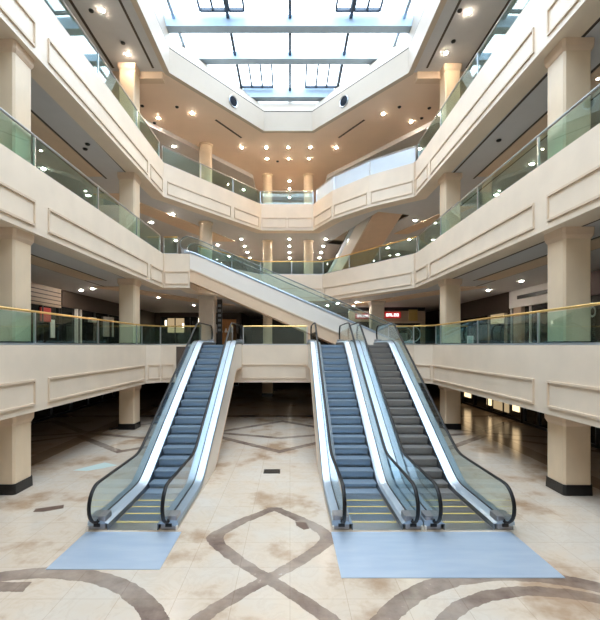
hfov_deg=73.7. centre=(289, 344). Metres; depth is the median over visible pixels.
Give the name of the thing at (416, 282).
trim
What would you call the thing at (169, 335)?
shop
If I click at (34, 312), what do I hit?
balustrade
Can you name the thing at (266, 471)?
drain grate
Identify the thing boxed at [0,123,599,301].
fascia
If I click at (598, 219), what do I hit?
trim
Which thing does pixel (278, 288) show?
trim
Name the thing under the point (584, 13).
fascia
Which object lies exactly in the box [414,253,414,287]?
trim
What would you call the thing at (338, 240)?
floor
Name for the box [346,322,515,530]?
escalator
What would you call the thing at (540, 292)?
slot vent
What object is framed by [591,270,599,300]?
shop
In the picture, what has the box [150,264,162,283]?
trim
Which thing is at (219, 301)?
sign panel
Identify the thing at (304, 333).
round column
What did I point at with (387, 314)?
shop sign
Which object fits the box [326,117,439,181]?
ceiling
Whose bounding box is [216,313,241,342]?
shop
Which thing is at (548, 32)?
trim
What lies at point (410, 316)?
shop
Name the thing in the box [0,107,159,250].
balustrade
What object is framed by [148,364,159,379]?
trim
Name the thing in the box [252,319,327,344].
fascia
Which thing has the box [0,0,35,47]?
trim
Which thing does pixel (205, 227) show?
round column
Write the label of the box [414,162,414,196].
trim
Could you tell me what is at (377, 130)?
ceiling
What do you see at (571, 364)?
fascia
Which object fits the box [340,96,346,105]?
grille
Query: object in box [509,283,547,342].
shop
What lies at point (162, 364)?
trim
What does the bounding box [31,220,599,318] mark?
ceiling
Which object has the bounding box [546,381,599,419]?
trim
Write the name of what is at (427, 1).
trim
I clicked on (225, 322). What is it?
kiosk
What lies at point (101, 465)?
plastic sheet
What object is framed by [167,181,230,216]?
trim
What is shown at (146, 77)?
beam
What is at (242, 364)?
trim
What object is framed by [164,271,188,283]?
trim
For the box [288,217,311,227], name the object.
trim
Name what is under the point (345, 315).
fascia
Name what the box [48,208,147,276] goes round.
trim
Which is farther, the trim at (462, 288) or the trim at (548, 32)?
the trim at (462, 288)
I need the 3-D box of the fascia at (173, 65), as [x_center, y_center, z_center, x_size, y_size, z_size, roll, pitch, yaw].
[-0.025,-13.860,9.525,12.350,1.180,31.050,0,0,0]
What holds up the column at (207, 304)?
on the floor
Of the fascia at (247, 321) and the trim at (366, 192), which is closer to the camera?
the trim at (366, 192)
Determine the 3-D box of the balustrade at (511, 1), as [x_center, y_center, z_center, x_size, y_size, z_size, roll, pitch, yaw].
[7.113,-10.492,8.125,0.070,0.983,27.302,0,0,-1]
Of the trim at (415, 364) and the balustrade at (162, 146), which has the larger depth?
the balustrade at (162, 146)
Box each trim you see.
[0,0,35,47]
[0,181,35,225]
[0,379,35,412]
[31,110,124,205]
[31,112,101,176]
[31,254,123,286]
[31,255,101,279]
[48,38,147,174]
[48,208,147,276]
[48,365,144,401]
[69,0,153,67]
[93,193,234,241]
[93,286,234,305]
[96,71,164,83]
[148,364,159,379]
[150,1,427,111]
[150,164,162,191]
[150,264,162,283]
[162,364,173,378]
[163,253,164,287]
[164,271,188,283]
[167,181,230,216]
[215,120,241,137]
[234,207,258,226]
[242,364,305,378]
[262,217,285,227]
[278,288,320,297]
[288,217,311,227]
[314,206,330,226]
[324,272,411,297]
[334,192,366,215]
[338,120,364,137]
[345,286,486,305]
[371,180,412,202]
[394,206,473,233]
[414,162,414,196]
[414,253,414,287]
[415,71,476,83]
[415,164,427,191]
[415,264,427,283]
[415,364,430,379]
[426,0,510,67]
[430,27,533,174]
[430,203,533,276]
[433,365,533,403]
[453,18,599,205]
[453,219,599,286]
[478,66,599,176]
[478,237,599,279]
[546,0,578,35]
[546,165,599,221]
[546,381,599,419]
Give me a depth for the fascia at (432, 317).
37.05 m
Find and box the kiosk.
[222,319,237,343]
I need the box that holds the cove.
[150,0,427,110]
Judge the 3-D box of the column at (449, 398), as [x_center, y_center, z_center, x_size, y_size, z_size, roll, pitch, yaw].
[7.720,2.935,19.300,0.870,2.130,0.870,0,0,0]
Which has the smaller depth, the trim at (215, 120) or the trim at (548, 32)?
the trim at (548, 32)
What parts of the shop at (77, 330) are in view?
pane, pane, frame, pane, white panel, pane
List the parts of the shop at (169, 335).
pane, frame, lit panel, pane, pane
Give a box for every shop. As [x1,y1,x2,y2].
[31,282,61,342]
[31,391,115,423]
[60,290,118,343]
[160,313,198,343]
[166,382,238,385]
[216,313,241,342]
[348,307,424,343]
[460,292,509,343]
[462,392,522,422]
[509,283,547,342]
[523,408,599,447]
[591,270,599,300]
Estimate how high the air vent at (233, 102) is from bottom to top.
0.660 m
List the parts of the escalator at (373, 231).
glass balustrade, edge trim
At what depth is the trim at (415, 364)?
19.55 m
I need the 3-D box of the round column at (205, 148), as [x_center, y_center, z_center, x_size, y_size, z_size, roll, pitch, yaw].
[-5.600,-11.650,26.600,0.960,3.300,0.960,0,0,0]
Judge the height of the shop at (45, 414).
2.150 m
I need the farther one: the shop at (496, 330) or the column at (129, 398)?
the shop at (496, 330)
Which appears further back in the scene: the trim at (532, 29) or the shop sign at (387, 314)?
the shop sign at (387, 314)
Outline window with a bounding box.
[164,0,413,100]
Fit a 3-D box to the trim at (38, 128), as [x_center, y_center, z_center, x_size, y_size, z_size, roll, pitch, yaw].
[-9.500,-8.135,6.750,0.900,0.030,25.100,0,0,0]
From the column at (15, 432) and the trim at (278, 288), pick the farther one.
the trim at (278, 288)
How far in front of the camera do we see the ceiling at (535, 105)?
21.81 m
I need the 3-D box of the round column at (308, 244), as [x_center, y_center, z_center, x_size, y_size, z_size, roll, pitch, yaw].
[1.450,-6.565,31.300,0.840,3.130,0.840,0,0,0]
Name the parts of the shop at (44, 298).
pane, frame, pane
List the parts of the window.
vent frame, vent frame, vent frame, vent frame, vent frame, vent frame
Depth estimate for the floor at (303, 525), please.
8.85 m
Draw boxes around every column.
[0,39,33,163]
[0,227,33,342]
[0,412,33,494]
[117,62,139,129]
[117,172,141,236]
[117,278,140,343]
[118,385,140,429]
[198,142,212,182]
[198,221,212,259]
[198,296,216,343]
[262,173,272,203]
[262,240,272,273]
[262,382,272,396]
[263,315,272,343]
[303,173,313,203]
[303,240,313,273]
[304,333,309,343]
[368,300,385,334]
[438,173,461,233]
[438,279,461,343]
[438,385,461,429]
[440,63,461,123]
[544,37,594,158]
[544,226,594,342]
[544,413,592,495]
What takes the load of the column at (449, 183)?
on the floor
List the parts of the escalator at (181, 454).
comb plate, skirt panel, skirt panel, handrail, edge trim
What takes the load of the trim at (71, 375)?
attached to the fascia at (571, 364)
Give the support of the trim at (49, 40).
attached to the fascia at (584, 13)
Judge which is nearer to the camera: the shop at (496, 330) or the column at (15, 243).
the column at (15, 243)
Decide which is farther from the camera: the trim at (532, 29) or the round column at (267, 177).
the round column at (267, 177)
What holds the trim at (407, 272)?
attached to the fascia at (582, 155)
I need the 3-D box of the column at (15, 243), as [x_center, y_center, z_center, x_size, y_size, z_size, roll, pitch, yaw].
[-7.735,-1.565,11.050,0.870,3.130,0.870,0,0,0]
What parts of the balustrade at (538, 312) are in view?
post, post, post, rail, post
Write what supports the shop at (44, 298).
on the floor
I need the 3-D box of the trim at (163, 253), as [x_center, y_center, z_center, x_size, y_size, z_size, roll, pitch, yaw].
[-6.930,-4.070,21.900,0.120,1.880,0.120,0,0,0]
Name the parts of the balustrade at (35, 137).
post, post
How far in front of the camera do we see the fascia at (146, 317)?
37.05 m
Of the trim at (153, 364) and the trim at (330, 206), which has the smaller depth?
the trim at (153, 364)
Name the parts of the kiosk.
panel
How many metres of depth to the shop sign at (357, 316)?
33.28 m
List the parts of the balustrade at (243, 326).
rail, post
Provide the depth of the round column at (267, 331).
30.98 m
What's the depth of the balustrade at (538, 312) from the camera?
12.55 m
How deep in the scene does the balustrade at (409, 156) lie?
23.72 m
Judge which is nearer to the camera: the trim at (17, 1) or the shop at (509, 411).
the trim at (17, 1)
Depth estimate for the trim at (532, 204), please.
13.67 m
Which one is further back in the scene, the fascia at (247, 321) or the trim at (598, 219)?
the fascia at (247, 321)
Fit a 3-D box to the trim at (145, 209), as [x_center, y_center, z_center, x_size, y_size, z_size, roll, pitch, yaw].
[-7.570,-8.125,26.460,1.520,0.070,11.583,0,0,27]
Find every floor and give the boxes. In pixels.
[0,382,599,619]
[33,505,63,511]
[295,521,308,529]
[329,214,407,243]
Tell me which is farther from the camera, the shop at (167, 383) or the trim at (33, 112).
the shop at (167, 383)
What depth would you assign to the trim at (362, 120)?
24.56 m
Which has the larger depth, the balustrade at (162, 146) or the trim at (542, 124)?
the balustrade at (162, 146)
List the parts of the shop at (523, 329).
pane, frame, pane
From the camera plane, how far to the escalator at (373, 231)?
27.74 m
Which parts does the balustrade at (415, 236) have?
rail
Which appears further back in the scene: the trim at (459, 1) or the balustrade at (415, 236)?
the balustrade at (415, 236)
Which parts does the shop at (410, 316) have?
pane, pane, gold panel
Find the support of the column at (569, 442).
on the floor at (240, 552)
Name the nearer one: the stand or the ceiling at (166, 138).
the stand
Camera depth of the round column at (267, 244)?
30.98 m
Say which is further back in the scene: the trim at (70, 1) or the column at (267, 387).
the column at (267, 387)
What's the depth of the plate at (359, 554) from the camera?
7.54 m
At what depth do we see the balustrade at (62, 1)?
15.37 m
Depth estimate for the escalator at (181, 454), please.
12.36 m
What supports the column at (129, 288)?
on the floor
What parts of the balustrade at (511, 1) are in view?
post, post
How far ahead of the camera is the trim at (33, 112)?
17.01 m
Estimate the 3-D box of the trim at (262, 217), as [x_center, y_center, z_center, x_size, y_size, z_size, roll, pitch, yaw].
[-1.125,-8.680,28.378,1.702,0.720,0.045,0,0,0]
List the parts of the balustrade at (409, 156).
glass panel, glass panel, glass panel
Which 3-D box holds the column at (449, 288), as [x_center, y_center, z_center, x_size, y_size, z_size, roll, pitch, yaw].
[7.720,-1.565,19.300,0.870,3.130,0.870,0,0,0]
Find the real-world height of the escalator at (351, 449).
5.110 m
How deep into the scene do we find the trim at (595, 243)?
16.10 m
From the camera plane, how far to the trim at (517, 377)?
13.53 m
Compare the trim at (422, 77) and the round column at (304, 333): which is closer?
the trim at (422, 77)
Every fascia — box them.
[0,0,599,232]
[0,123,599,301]
[0,345,599,427]
[116,309,154,397]
[131,0,446,132]
[155,261,242,385]
[241,261,251,385]
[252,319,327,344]
[338,261,422,385]
[425,309,461,396]
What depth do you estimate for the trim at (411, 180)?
22.69 m
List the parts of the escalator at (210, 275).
moulding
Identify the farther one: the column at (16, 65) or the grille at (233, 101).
the grille at (233, 101)
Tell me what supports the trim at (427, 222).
attached to the fascia at (584, 13)
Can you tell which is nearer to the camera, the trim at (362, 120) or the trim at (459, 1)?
the trim at (459, 1)
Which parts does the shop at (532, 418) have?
pane, pane, pane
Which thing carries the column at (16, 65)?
on the floor
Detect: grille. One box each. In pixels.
[230,96,236,106]
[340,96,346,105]
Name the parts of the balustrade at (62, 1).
post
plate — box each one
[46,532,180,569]
[331,532,564,577]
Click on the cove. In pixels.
(172, 43)
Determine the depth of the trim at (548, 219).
9.92 m
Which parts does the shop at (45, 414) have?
pane, pane, pane, pane, pane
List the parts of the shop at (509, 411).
pane, pane, pane, pane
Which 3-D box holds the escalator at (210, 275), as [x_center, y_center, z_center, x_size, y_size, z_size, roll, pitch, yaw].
[0.528,-2.994,22.930,13.456,6.102,2.020,0,0,0]
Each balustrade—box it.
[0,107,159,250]
[0,306,201,344]
[61,0,159,156]
[161,145,313,203]
[163,236,177,253]
[198,236,416,274]
[243,326,307,344]
[316,145,416,201]
[388,302,599,344]
[418,0,513,157]
[418,84,599,250]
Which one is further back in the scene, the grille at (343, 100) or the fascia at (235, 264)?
the fascia at (235, 264)
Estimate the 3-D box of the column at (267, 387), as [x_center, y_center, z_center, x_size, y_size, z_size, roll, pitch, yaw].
[-1.750,2.935,31.300,0.930,2.130,0.930,0,0,0]
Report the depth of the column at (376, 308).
28.14 m
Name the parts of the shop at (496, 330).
pane, pane, frame, pane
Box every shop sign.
[355,314,368,318]
[385,312,400,317]
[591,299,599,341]
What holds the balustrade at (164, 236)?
on the fascia at (582, 155)
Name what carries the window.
attached to the cove
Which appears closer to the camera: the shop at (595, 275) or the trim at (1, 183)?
the trim at (1, 183)
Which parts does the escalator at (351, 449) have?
edge trim, glass balustrade, handrail, skirt panel, skirt panel, comb plate, handrail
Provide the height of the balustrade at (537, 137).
0.983 m
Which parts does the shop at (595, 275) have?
pane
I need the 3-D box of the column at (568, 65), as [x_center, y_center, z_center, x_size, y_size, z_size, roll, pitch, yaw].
[7.660,-6.565,11.000,0.870,3.130,0.870,0,0,0]
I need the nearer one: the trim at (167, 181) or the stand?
the stand
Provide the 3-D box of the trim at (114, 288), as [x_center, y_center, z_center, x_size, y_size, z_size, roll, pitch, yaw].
[-7.570,-3.125,26.460,1.520,0.070,11.583,0,0,27]
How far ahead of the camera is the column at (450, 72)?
18.93 m
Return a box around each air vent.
[229,95,237,107]
[339,95,347,107]
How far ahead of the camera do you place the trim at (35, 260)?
16.53 m
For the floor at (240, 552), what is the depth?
8.53 m
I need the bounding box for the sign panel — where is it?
[216,299,223,344]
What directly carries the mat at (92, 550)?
on the floor at (240, 552)
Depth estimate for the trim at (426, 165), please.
20.89 m
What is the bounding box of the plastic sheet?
[75,462,115,470]
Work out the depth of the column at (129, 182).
18.88 m
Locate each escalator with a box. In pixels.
[86,322,242,530]
[179,236,420,344]
[308,322,422,530]
[324,212,401,273]
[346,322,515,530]
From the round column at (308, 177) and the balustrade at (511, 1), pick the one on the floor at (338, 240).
the round column at (308, 177)
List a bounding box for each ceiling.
[31,21,599,273]
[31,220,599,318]
[44,0,528,203]
[140,117,258,202]
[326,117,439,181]
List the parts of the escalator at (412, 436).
handrail, skirt panel, skirt panel, comb plate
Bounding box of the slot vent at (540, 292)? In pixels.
[517,289,547,298]
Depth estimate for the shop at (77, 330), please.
25.85 m
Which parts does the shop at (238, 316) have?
pane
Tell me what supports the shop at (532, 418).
on the floor at (240, 552)
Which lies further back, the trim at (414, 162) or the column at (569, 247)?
the trim at (414, 162)
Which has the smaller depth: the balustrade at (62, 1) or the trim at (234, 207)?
the balustrade at (62, 1)
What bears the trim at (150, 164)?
attached to the fascia at (584, 13)
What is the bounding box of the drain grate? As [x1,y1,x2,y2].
[263,469,279,473]
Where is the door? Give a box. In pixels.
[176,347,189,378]
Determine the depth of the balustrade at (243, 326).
20.19 m
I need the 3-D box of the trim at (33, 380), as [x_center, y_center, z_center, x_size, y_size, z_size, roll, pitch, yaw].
[-7.208,1.320,7.193,0.045,0.720,7.990,0,0,1]
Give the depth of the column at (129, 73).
18.88 m
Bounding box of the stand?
[467,336,472,342]
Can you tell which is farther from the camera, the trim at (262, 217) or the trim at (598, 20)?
the trim at (262, 217)
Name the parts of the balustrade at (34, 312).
post, post, rail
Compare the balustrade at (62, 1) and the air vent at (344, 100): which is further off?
the air vent at (344, 100)
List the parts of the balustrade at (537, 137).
post, post, post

